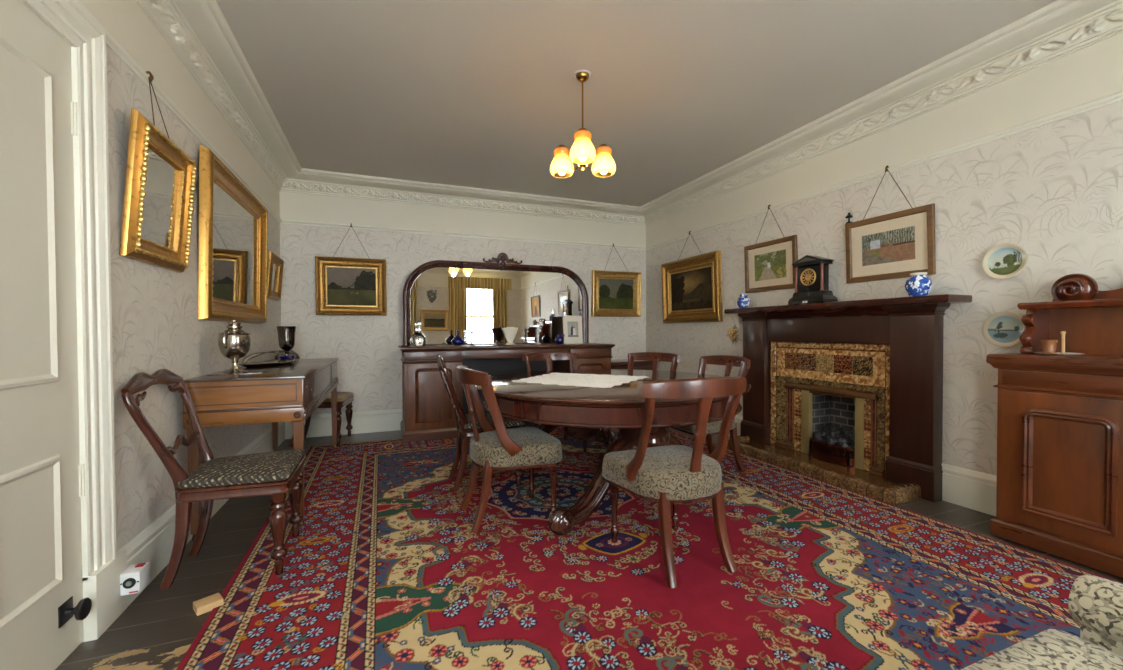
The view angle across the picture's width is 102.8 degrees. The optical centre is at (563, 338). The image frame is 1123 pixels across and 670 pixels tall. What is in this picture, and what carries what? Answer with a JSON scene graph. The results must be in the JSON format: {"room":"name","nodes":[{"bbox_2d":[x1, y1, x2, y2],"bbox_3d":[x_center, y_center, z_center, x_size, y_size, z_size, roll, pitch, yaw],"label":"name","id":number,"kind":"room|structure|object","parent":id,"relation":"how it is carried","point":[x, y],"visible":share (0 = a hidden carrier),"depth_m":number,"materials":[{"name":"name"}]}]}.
{"room":"dining room","nodes":[
{"label":"dining room","id":0,"kind":"room"},
{"bbox_2d":[79,0,281,550],"bbox_3d":[-1.811,-0.287,1.649,0.150,2.735,6.307,-1,1,-22],"label":"wall","id":1,"kind":"structure","parent":0,"point":[156,325],"depth_m":2.11,"materials":[{"name":"white paper"}]},
{"bbox_2d":[0,0,91,669],"bbox_3d":[-1.538,0.031,1.161,0.094,2.097,0.918,-1,1,-22],"label":"door","id":2,"kind":"structure","parent":1,"relation":"in","point":[43,608],"depth_m":1.40,"materials":[{"name":"beige paint"}]},
{"bbox_2d":[21,0,116,580],"bbox_3d":[-1.545,-0.142,1.151,0.076,2.020,1.189,-1,1,-22],"label":"trim","id":3,"kind":"structure","parent":1,"relation":"attached to","point":[68,19],"depth_m":1.63,"materials":[{"name":"beige paint"}]},
{"bbox_2d":[82,550,127,641],"bbox_3d":[-1.540,0.970,1.169,0.077,0.235,1.320,-1,1,-22],"label":"trim","id":4,"kind":"structure","parent":1,"relation":"attached to","point":[102,586],"depth_m":1.65,"materials":[{"name":"beige paint"}]},
{"bbox_2d":[120,562,149,595],"bbox_3d":[-1.712,0.959,1.791,0.061,0.089,0.095,-1,1,-22],"label":"box","id":5,"kind":"object","parent":1,"relation":"attached to","point":[136,577],"visible":1,"depth_m":1.76,"materials":[{"name":"white plastic"}]},
{"bbox_2d":[119,71,196,272],"bbox_3d":[-1.852,-0.770,2.079,0.096,0.859,0.560,-1,1,-22],"label":"wall mirror","id":6,"kind":"object","parent":1,"relation":"hanging from","point":[159,190],"visible":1,"depth_m":2.03,"materials":[{"name":"gold glass"}]},
{"bbox_2d":[141,147,178,249],"bbox_3d":[-1.870,-0.639,2.074,0.001,0.396,0.356,4,-1,-22],"label":"mirror glass","id":7,"kind":"object","parent":6,"relation":"attached to","point":[161,187],"depth_m":2.08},
{"bbox_2d":[118,422,284,605],"bbox_3d":[-2.323,0.941,3.212,0.024,0.234,3.057,-1,1,-22],"label":"baseboard","id":8,"kind":"structure","parent":1,"relation":"attached to","point":[154,544],"depth_m":2.08,"materials":[{"name":"beige paint"}]},
{"bbox_2d":[198,144,267,323],"bbox_3d":[-2.304,-0.617,3.199,0.077,1.000,1.360,-1,1,-22],"label":"wall mirror","id":9,"kind":"object","parent":1,"relation":"attached to","point":[233,223],"visible":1,"depth_m":3.02,"materials":[{"name":"gold glass"}]},
{"bbox_2d":[212,182,256,305],"bbox_3d":[-2.325,-0.617,3.190,0.001,0.712,1.072,1,1,-22],"label":"mirror glass","id":10,"kind":"object","parent":9,"relation":"attached to","point":[235,229],"depth_m":3.13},
{"bbox_2d":[267,251,283,300],"bbox_3d":[-2.703,-0.575,4.203,0.072,0.419,0.460,-1,1,-22],"label":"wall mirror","id":11,"kind":"object","parent":1,"relation":"attached to","point":[275,263],"visible":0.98,"depth_m":4.20,"materials":[{"name":"gold glass"}]},
{"bbox_2d":[271,263,277,291],"bbox_3d":[-2.715,-0.575,4.198,0.001,0.258,0.298,5,-1,-22],"label":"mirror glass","id":12,"kind":"object","parent":11,"relation":"attached to","point":[275,267],"depth_m":4.24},
{"bbox_2d":[75,0,1122,249],"bbox_3d":[0.280,-1.179,2.464,4.356,0.038,6.307,-1,1,-22],"label":"trim","id":13,"kind":"structure","parent":1,"relation":"attached to","point":[112,44],"depth_m":2.94,"materials":[{"name":"beige paint"}]},
{"bbox_2d":[279,191,645,414],"bbox_3d":[-0.904,-0.352,5.479,4.656,2.735,0.150,-1,1,-22],"label":"wall","id":14,"kind":"structure","parent":0,"point":[367,351],"depth_m":5.01,"materials":[{"name":"white paper"}]},
{"bbox_2d":[285,409,402,438],"bbox_3d":[-0.867,0.900,5.419,4.356,0.234,0.024,-1,1,-22],"label":"baseboard","id":15,"kind":"structure","parent":14,"relation":"attached to","point":[379,420],"depth_m":4.87,"materials":[{"name":"beige paint"}]},
{"bbox_2d":[315,223,386,315],"bbox_3d":[-2.272,-0.747,4.814,0.690,0.989,0.065,-1,1,-22],"label":"oil painting","id":16,"kind":"object","parent":14,"relation":"hanging from","point":[343,285],"visible":1,"depth_m":4.82,"materials":[{"name":"paint"}]},
{"bbox_2d":[591,243,640,316],"bbox_3d":[0.722,-0.782,5.999,0.730,0.979,0.065,-1,1,-22],"label":"oil painting","id":17,"kind":"object","parent":14,"relation":"hanging from","point":[614,293],"visible":1,"depth_m":6.01,"materials":[{"name":"paint"}]},
{"bbox_2d":[55,422,1122,669],"bbox_3d":[0.447,1.118,2.509,5.056,0.120,6.807,-1,1,-22],"label":"floor","id":18,"kind":"structure","parent":0,"point":[158,628],"depth_m":1.98,"materials":[{"name":"brown wood"}]},
{"bbox_2d":[193,593,223,615],"bbox_3d":[-1.421,1.062,1.794,0.070,0.030,0.085,1,1,40],"label":"wood offcut","id":19,"kind":"object","parent":18,"relation":"on","point":[206,604],"visible":1,"depth_m":1.78,"materials":[{"name":"brown wood"}]},
{"bbox_2d":[183,358,338,541],"bbox_3d":[-2.037,0.623,3.267,0.556,0.849,1.895,-1,1,-22],"label":"piano","id":20,"kind":"object","parent":18,"relation":"on","point":[292,392],"visible":0.88,"depth_m":2.43,"materials":[{"name":"brown wood"}]},
{"bbox_2d":[207,371,264,375],"bbox_3d":[-1.931,0.205,2.654,0.260,0.004,0.130,-1,1,-28],"label":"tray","id":21,"kind":"object","parent":20,"relation":"on","point":[256,372],"visible":0.96,"depth_m":2.62,"materials":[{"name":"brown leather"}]},
{"bbox_2d":[218,320,250,373],"bbox_3d":[-1.956,0.045,2.668,0.159,0.314,0.159,-1,1,-43],"label":"urn","id":22,"kind":"object","parent":21,"relation":"on","point":[234,343],"visible":1,"depth_m":2.63,"materials":[{"name":"silver metal"}]},
{"bbox_2d":[239,350,296,367],"bbox_3d":[-2.159,0.142,3.300,0.220,0.111,0.540,0,1,2],"label":"dish","id":23,"kind":"object","parent":20,"relation":"on","point":[275,362],"visible":0.99,"depth_m":3.25,"materials":[{"name":"grey metal"}]},
{"bbox_2d":[277,326,295,359],"bbox_3d":[-2.442,0.040,3.960,0.151,0.298,0.151,-1,1,-22],"label":"goblet","id":24,"kind":"object","parent":20,"relation":"on","point":[286,334],"visible":0.81,"depth_m":3.91,"materials":[{"name":"grey metal"}]},
{"bbox_2d":[275,350,353,446],"bbox_3d":[-2.445,0.568,4.458,0.583,0.925,0.548,0,1,-12],"label":"chair","id":25,"kind":"object","parent":18,"relation":"on","point":[345,399],"visible":0.33,"depth_m":4.43,"materials":[{"name":"brown wood"}]},
{"bbox_2d":[398,343,614,441],"bbox_3d":[-0.611,0.541,5.148,2.382,0.942,0.651,-1,1,-22],"label":"sideboard","id":26,"kind":"object","parent":18,"relation":"on","point":[427,408],"visible":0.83,"depth_m":4.61,"materials":[{"name":"brown wood"}]},
{"bbox_2d":[413,321,425,345],"bbox_3d":[-1.539,-0.057,4.800,0.124,0.272,0.124,0,1,21],"label":"glass decanter","id":27,"kind":"object","parent":26,"relation":"on","point":[419,339],"visible":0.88,"depth_m":4.77,"materials":[{"name":"silver"}]},
{"bbox_2d":[451,330,463,345],"bbox_3d":[-1.163,-0.010,4.939,0.144,0.172,0.144,-1,1,-22],"label":"bottle","id":28,"kind":"object","parent":26,"relation":"on","point":[457,340],"visible":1,"depth_m":4.90,"materials":[{"name":"blue glass"}]},
{"bbox_2d":[468,330,475,344],"bbox_3d":[-1.018,-0.011,5.007,0.084,0.170,0.084,-1,1,-22],"label":"candlestick","id":29,"kind":"object","parent":26,"relation":"on","point":[471,332],"visible":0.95,"depth_m":5.00,"materials":[{"name":"clear glass"}]},
{"bbox_2d":[403,253,588,345],"bbox_3d":[-0.725,-0.479,5.360,2.247,1.092,0.127,-1,1,-22],"label":"mirror","id":30,"kind":"object","parent":26,"relation":"on","point":[447,296],"visible":1,"depth_m":5.31,"materials":[{"name":"brown wood"}]},
{"bbox_2d":[501,327,518,344],"bbox_3d":[-0.607,-0.032,5.137,0.217,0.204,0.121,-1,1,-22],"label":"vase","id":31,"kind":"object","parent":26,"relation":"on","point":[510,333],"visible":1,"depth_m":5.09,"materials":[{"name":"ceramic"}]},
{"bbox_2d":[535,327,540,343],"bbox_3d":[-0.298,-0.033,5.281,0.084,0.200,0.084,-1,1,-22],"label":"candlestick","id":32,"kind":"object","parent":26,"relation":"on","point":[537,329],"visible":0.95,"depth_m":5.27,"materials":[{"name":"silver metal"}]},
{"bbox_2d":[555,333,564,343],"bbox_3d":[-0.042,0.000,5.394,0.111,0.127,0.111,0,1,23],"label":"jug","id":33,"kind":"object","parent":26,"relation":"on","point":[559,339],"visible":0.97,"depth_m":5.36,"materials":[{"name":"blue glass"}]},
{"bbox_2d":[563,315,582,343],"bbox_3d":[0.118,-0.112,5.490,0.250,0.344,0.048,-1,1,-22],"label":"framed photograph","id":34,"kind":"object","parent":26,"relation":"on","point":[572,325],"visible":1,"depth_m":5.48,"materials":[{"name":"paper"}]},
{"bbox_2d":[611,359,659,369],"bbox_3d":[0.838,0.642,5.837,0.720,0.722,0.420,-1,1,-22],"label":"side table","id":35,"kind":"object","parent":18,"relation":"on","point":[619,363],"visible":0.12,"depth_m":5.68,"materials":[{"name":"brown wood"}]},
{"bbox_2d":[176,426,1122,669],"bbox_3d":[0.131,1.052,2.767,3.631,0.007,4.780,-1,1,-22],"label":"carpet","id":36,"kind":"object","parent":18,"relation":"on","point":[384,569],"visible":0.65,"depth_m":1.96,"materials":[{"name":"carpet"}]},
{"bbox_2d":[121,369,305,588],"bbox_3d":[-1.587,0.602,2.123,0.583,0.925,0.548,-1,1,-22],"label":"chair","id":37,"kind":"object","parent":36,"relation":"on","point":[275,474],"visible":1,"depth_m":2.00,"materials":[{"name":"brown wood"}]},
{"bbox_2d":[437,355,525,490],"bbox_3d":[-0.612,0.580,3.275,0.583,0.925,0.548,-1,1,-20],"label":"chair","id":38,"kind":"object","parent":36,"relation":"on","point":[464,424],"visible":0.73,"depth_m":3.09,"materials":[{"name":"brown wood"}]},
{"bbox_2d":[456,366,561,532],"bbox_3d":[-0.343,0.605,2.679,0.560,0.892,0.573,-1,1,-24],"label":"dining chair","id":39,"kind":"object","parent":36,"relation":"on","point":[498,447],"visible":0.98,"depth_m":2.50,"materials":[{"name":"brown wood"}]},
{"bbox_2d":[522,352,586,451],"bbox_3d":[-0.058,0.579,4.217,0.573,0.892,0.560,-1,1,-20],"label":"dining chair","id":40,"kind":"object","parent":36,"relation":"on","point":[535,356],"visible":0.33,"depth_m":4.42,"materials":[{"name":"brown wood"}]},
{"bbox_2d":[476,369,751,535],"bbox_3d":[0.321,0.665,3.283,1.902,0.732,1.962,-1,1,-22],"label":"round dining table","id":41,"kind":"object","parent":36,"relation":"on","point":[584,413],"visible":0.52,"depth_m":2.52,"materials":[{"name":"brown wood"}]},
{"bbox_2d":[512,373,647,387],"bbox_3d":[0.127,0.298,3.303,0.847,0.004,0.819,0,1,27],"label":"lace cloth","id":42,"kind":"object","parent":41,"relation":"on","point":[595,380],"visible":1,"depth_m":3.26,"materials":[{"name":"white fabric"}]},
{"bbox_2d":[607,352,680,446],"bbox_3d":[0.715,0.578,4.071,0.573,0.892,0.560,1,1,43],"label":"dining chair","id":43,"kind":"object","parent":36,"relation":"on","point":[655,357],"visible":0.35,"depth_m":4.23,"materials":[{"name":"brown wood"}]},
{"bbox_2d":[602,376,745,587],"bbox_3d":[0.528,0.609,2.176,0.573,0.892,0.560,-1,1,-23],"label":"dining chair","id":44,"kind":"object","parent":36,"relation":"on","point":[667,475],"visible":1,"depth_m":2.00,"materials":[{"name":"brown wood"}]},
{"bbox_2d":[667,355,750,471],"bbox_3d":[1.120,0.585,3.544,0.560,0.892,0.573,-1,1,-22],"label":"dining chair","id":45,"kind":"object","parent":36,"relation":"on","point":[713,428],"visible":0.45,"depth_m":3.46,"materials":[{"name":"brown wood"}]},
{"bbox_2d":[727,435,920,504],"bbox_3d":[1.953,0.991,3.619,0.395,0.086,1.575,-1,1,-22],"label":"hearth","id":46,"kind":"object","parent":18,"relation":"on","point":[863,482],"visible":0.8,"depth_m":3.29,"materials":[{"name":"tile"}]},
{"bbox_2d":[810,437,854,466],"bbox_3d":[2.249,0.907,3.648,0.344,0.141,0.388,-1,1,-22],"label":"basket","id":47,"kind":"object","parent":46,"relation":"on","point":[836,454],"visible":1,"depth_m":3.54,"materials":[{"name":"orange metal"}]},
{"bbox_2d":[815,435,822,440],"bbox_3d":[2.114,0.821,3.694,0.068,0.051,0.049,-1,1,-20],"label":"lump","id":48,"kind":"object","parent":47,"relation":"in","point":[820,437],"visible":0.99,"depth_m":3.68,"materials":[{"name":"black stone"}]},
{"bbox_2d":[827,437,833,442],"bbox_3d":[2.150,0.817,3.596,0.043,0.056,0.051,-1,1,-29],"label":"lump","id":49,"kind":"object","parent":47,"relation":"in","point":[829,439],"visible":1,"depth_m":3.59,"materials":[{"name":"black stone"}]},
{"bbox_2d":[833,433,840,439],"bbox_3d":[2.194,0.785,3.595,0.069,0.053,0.049,-1,1,-22],"label":"lump","id":50,"kind":"object","parent":47,"relation":"in","point":[836,436],"visible":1,"depth_m":3.58,"materials":[{"name":"black stone"}]},
{"bbox_2d":[838,438,847,443],"bbox_3d":[2.221,0.815,3.545,0.068,0.057,0.049,0,1,0],"label":"lump","id":51,"kind":"object","parent":47,"relation":"in","point":[840,439],"visible":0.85,"depth_m":3.53,"materials":[{"name":"grey stone"}]},
{"bbox_2d":[849,438,854,446],"bbox_3d":[2.252,0.807,3.481,0.048,0.062,0.063,0,1,24],"label":"lump","id":52,"kind":"object","parent":47,"relation":"in","point":[851,441],"visible":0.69,"depth_m":3.47,"materials":[{"name":"black stone"}]},
{"bbox_2d":[961,575,1122,669],"bbox_3d":[0.817,0.706,0.406,1.236,0.752,0.914,-1,1,-22],"label":"armchair","id":53,"kind":"object","parent":18,"relation":"on","point":[1095,604],"visible":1,"depth_m":0.93,"materials":[{"name":"fabric"}]},
{"bbox_2d":[986,273,1122,577],"bbox_3d":[2.629,0.352,1.944,0.380,1.388,1.100,-1,1,-22],"label":"chiffonier","id":54,"kind":"object","parent":18,"relation":"on","point":[1059,490],"visible":0.99,"depth_m":2.17,"materials":[{"name":"brown wood"}]},
{"bbox_2d":[1033,352,1084,355],"bbox_3d":[2.471,0.076,2.237,0.176,0.011,0.176,-1,1,-22],"label":"plate","id":55,"kind":"object","parent":54,"relation":"on","point":[1057,353],"visible":0.8,"depth_m":2.20,"materials":[{"name":"beige ceramic"}]},
{"bbox_2d":[1041,340,1057,352],"bbox_3d":[2.443,0.041,2.253,0.058,0.072,0.058,-1,1,-22],"label":"wooden pot","id":56,"kind":"object","parent":55,"relation":"on","point":[1048,346],"visible":0.79,"depth_m":2.23,"materials":[{"name":"brown wood"}]},
{"bbox_2d":[1059,331,1066,353],"bbox_3d":[2.474,0.020,2.216,0.028,0.114,0.028,-1,1,-22],"label":"stick","id":57,"kind":"object","parent":55,"relation":"on","point":[1063,333],"visible":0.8,"depth_m":2.21,"materials":[{"name":"brown wood"}]},
{"bbox_2d":[1017,298,1122,309],"bbox_3d":[2.682,-0.165,1.958,0.256,0.035,0.956,-1,1,-22],"label":"shelf","id":58,"kind":"object","parent":54,"relation":"attached to","point":[1063,303],"depth_m":2.20,"materials":[{"name":"brown wood"}]},
{"bbox_2d":[216,0,1056,206],"bbox_3d":[0.436,-1.726,2.464,5.056,0.100,6.807,-1,1,-22],"label":"ceiling","id":59,"kind":"structure","parent":0,"point":[483,94],"depth_m":2.83,"materials":[{"name":"paint"}]},
{"bbox_2d":[550,70,615,177],"bbox_3d":[0.157,-1.377,2.862,0.403,0.610,0.426,-1,1,-22],"label":"ceiling lamp","id":60,"kind":"object","parent":59,"relation":"hanging from","point":[582,152],"visible":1,"depth_m":2.87,"materials":[{"name":"glass"}]},
{"bbox_2d":[646,32,1122,475],"bbox_3d":[2.444,-0.326,3.332,0.330,2.745,6.307,-1,1,-22],"label":"wall","id":61,"kind":"structure","parent":0,"point":[1053,191],"depth_m":2.79,"materials":[{"name":"beige paper"}]},
{"bbox_2d":[135,0,1122,225],"bbox_3d":[0.279,-1.582,2.457,4.356,0.187,6.307,-1,1,-22],"label":"trim","id":62,"kind":"structure","parent":61,"relation":"attached to","point":[198,32],"depth_m":3.11,"materials":[{"name":"beige paint"}]},
{"bbox_2d":[661,231,722,322],"bbox_3d":[1.474,-0.726,5.263,0.081,1.075,1.061,-1,1,-22],"label":"oil painting","id":63,"kind":"object","parent":61,"relation":"hanging from","point":[691,286],"visible":1,"depth_m":5.20,"materials":[{"name":"paint"}]},
{"bbox_2d":[727,327,739,344],"bbox_3d":[1.735,-0.038,4.581,0.076,0.217,0.168,-1,1,-22],"label":"posy","id":64,"kind":"object","parent":61,"relation":"attached to","point":[733,331],"visible":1,"depth_m":4.58,"materials":[{"name":"beige plant"}]},
{"bbox_2d":[729,415,742,435],"bbox_3d":[1.493,0.891,5.340,0.024,0.234,1.907,-1,1,-22],"label":"baseboard","id":65,"kind":"structure","parent":61,"relation":"attached to","point":[738,418],"depth_m":4.57,"materials":[{"name":"beige paint"}]},
{"bbox_2d":[744,205,797,292],"bbox_3d":[1.924,-0.848,4.180,0.038,0.799,0.600,-1,1,-22],"label":"watercolour","id":66,"kind":"object","parent":61,"relation":"hanging from","point":[768,265],"visible":1,"depth_m":4.17,"materials":[{"name":"paper"}]},
{"bbox_2d":[754,249,785,280],"bbox_3d":[1.931,-0.679,4.185,0.001,0.250,0.370,-3,2,-22],"label":"painting","id":67,"kind":"object","parent":66,"relation":"attached to","point":[772,265],"depth_m":4.17},
{"bbox_2d":[724,294,971,501],"bbox_3d":[2.059,0.377,3.606,0.238,1.315,1.900,-1,1,-22],"label":"mantelpiece","id":68,"kind":"object","parent":61,"relation":"attached to","point":[912,326],"visible":0.86,"depth_m":3.08,"materials":[{"name":"brown wood"}]},
{"bbox_2d":[737,293,749,307],"bbox_3d":[1.734,-0.365,4.306,0.121,0.149,0.121,-1,1,-22],"label":"ginger jar","id":69,"kind":"object","parent":68,"relation":"on","point":[743,301],"visible":0.89,"depth_m":4.27,"materials":[{"name":"blue ceramic"}]},
{"bbox_2d":[788,255,837,304],"bbox_3d":[2.017,-0.477,3.628,0.162,0.392,0.325,-1,1,-22],"label":"mantel clock","id":70,"kind":"object","parent":68,"relation":"on","point":[811,272],"visible":0.98,"depth_m":3.57,"materials":[{"name":"black stone"}]},
{"bbox_2d":[770,342,889,475],"bbox_3d":[2.136,0.509,3.665,0.073,0.948,1.080,-1,1,-22],"label":"tiled surround","id":71,"kind":"object","parent":68,"relation":"attached to","point":[832,369],"visible":0.96,"depth_m":3.58,"materials":[{"name":"tile"}]},
{"bbox_2d":[724,294,971,313],"bbox_3d":[2.056,-0.257,3.596,0.238,0.047,1.900,-1,1,-22],"label":"shelf","id":72,"kind":"object","parent":68,"relation":"attached to","point":[943,300],"depth_m":3.20,"materials":[{"name":"brown wood"}]},
{"bbox_2d":[905,272,932,296],"bbox_3d":[2.294,-0.347,2.892,0.143,0.153,0.143,-1,1,-22],"label":"ginger jar","id":73,"kind":"object","parent":68,"relation":"on","point":[918,284],"visible":0.84,"depth_m":2.85,"materials":[{"name":"blue ceramic"}]},
{"bbox_2d":[845,165,935,283],"bbox_3d":[2.311,-0.829,3.199,0.042,0.809,0.600,-1,1,-22],"label":"watercolour","id":74,"kind":"object","parent":61,"relation":"hanging from","point":[899,244],"visible":1,"depth_m":3.17,"materials":[{"name":"beige paper"}]},
{"bbox_2d":[845,212,852,223],"bbox_3d":[2.197,-0.930,3.443,0.017,0.082,0.058,-1,1,-22],"label":"ornament","id":75,"kind":"object","parent":74,"relation":"on","point":[849,215],"visible":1,"depth_m":3.44,"materials":[{"name":"black metal"}]},
{"bbox_2d":[862,226,914,265],"bbox_3d":[2.317,-0.655,3.204,0.001,0.224,0.364,-3,2,-22],"label":"painting","id":76,"kind":"object","parent":74,"relation":"attached to","point":[896,245],"depth_m":3.19},
{"bbox_2d":[941,463,996,515],"bbox_3d":[2.959,0.945,1.636,0.024,0.234,2.740,-1,1,-22],"label":"baseboard","id":77,"kind":"structure","parent":61,"relation":"attached to","point":[971,489],"depth_m":2.76,"materials":[{"name":"beige paint"}]},
{"bbox_2d":[982,311,1025,346],"bbox_3d":[2.564,-0.055,2.600,0.023,0.208,0.208,-1,1,-22],"label":"wall plate","id":78,"kind":"object","parent":61,"relation":"attached to","point":[1004,328],"visible":0.98,"depth_m":2.61,"materials":[{"name":"ceramic"}]},
{"bbox_2d":[981,243,1027,278],"bbox_3d":[2.561,-0.449,2.599,0.023,0.208,0.208,-1,1,-22],"label":"wall plate","id":79,"kind":"object","parent":61,"relation":"attached to","point":[1004,260],"visible":1,"depth_m":2.60,"materials":[{"name":"ceramic"}]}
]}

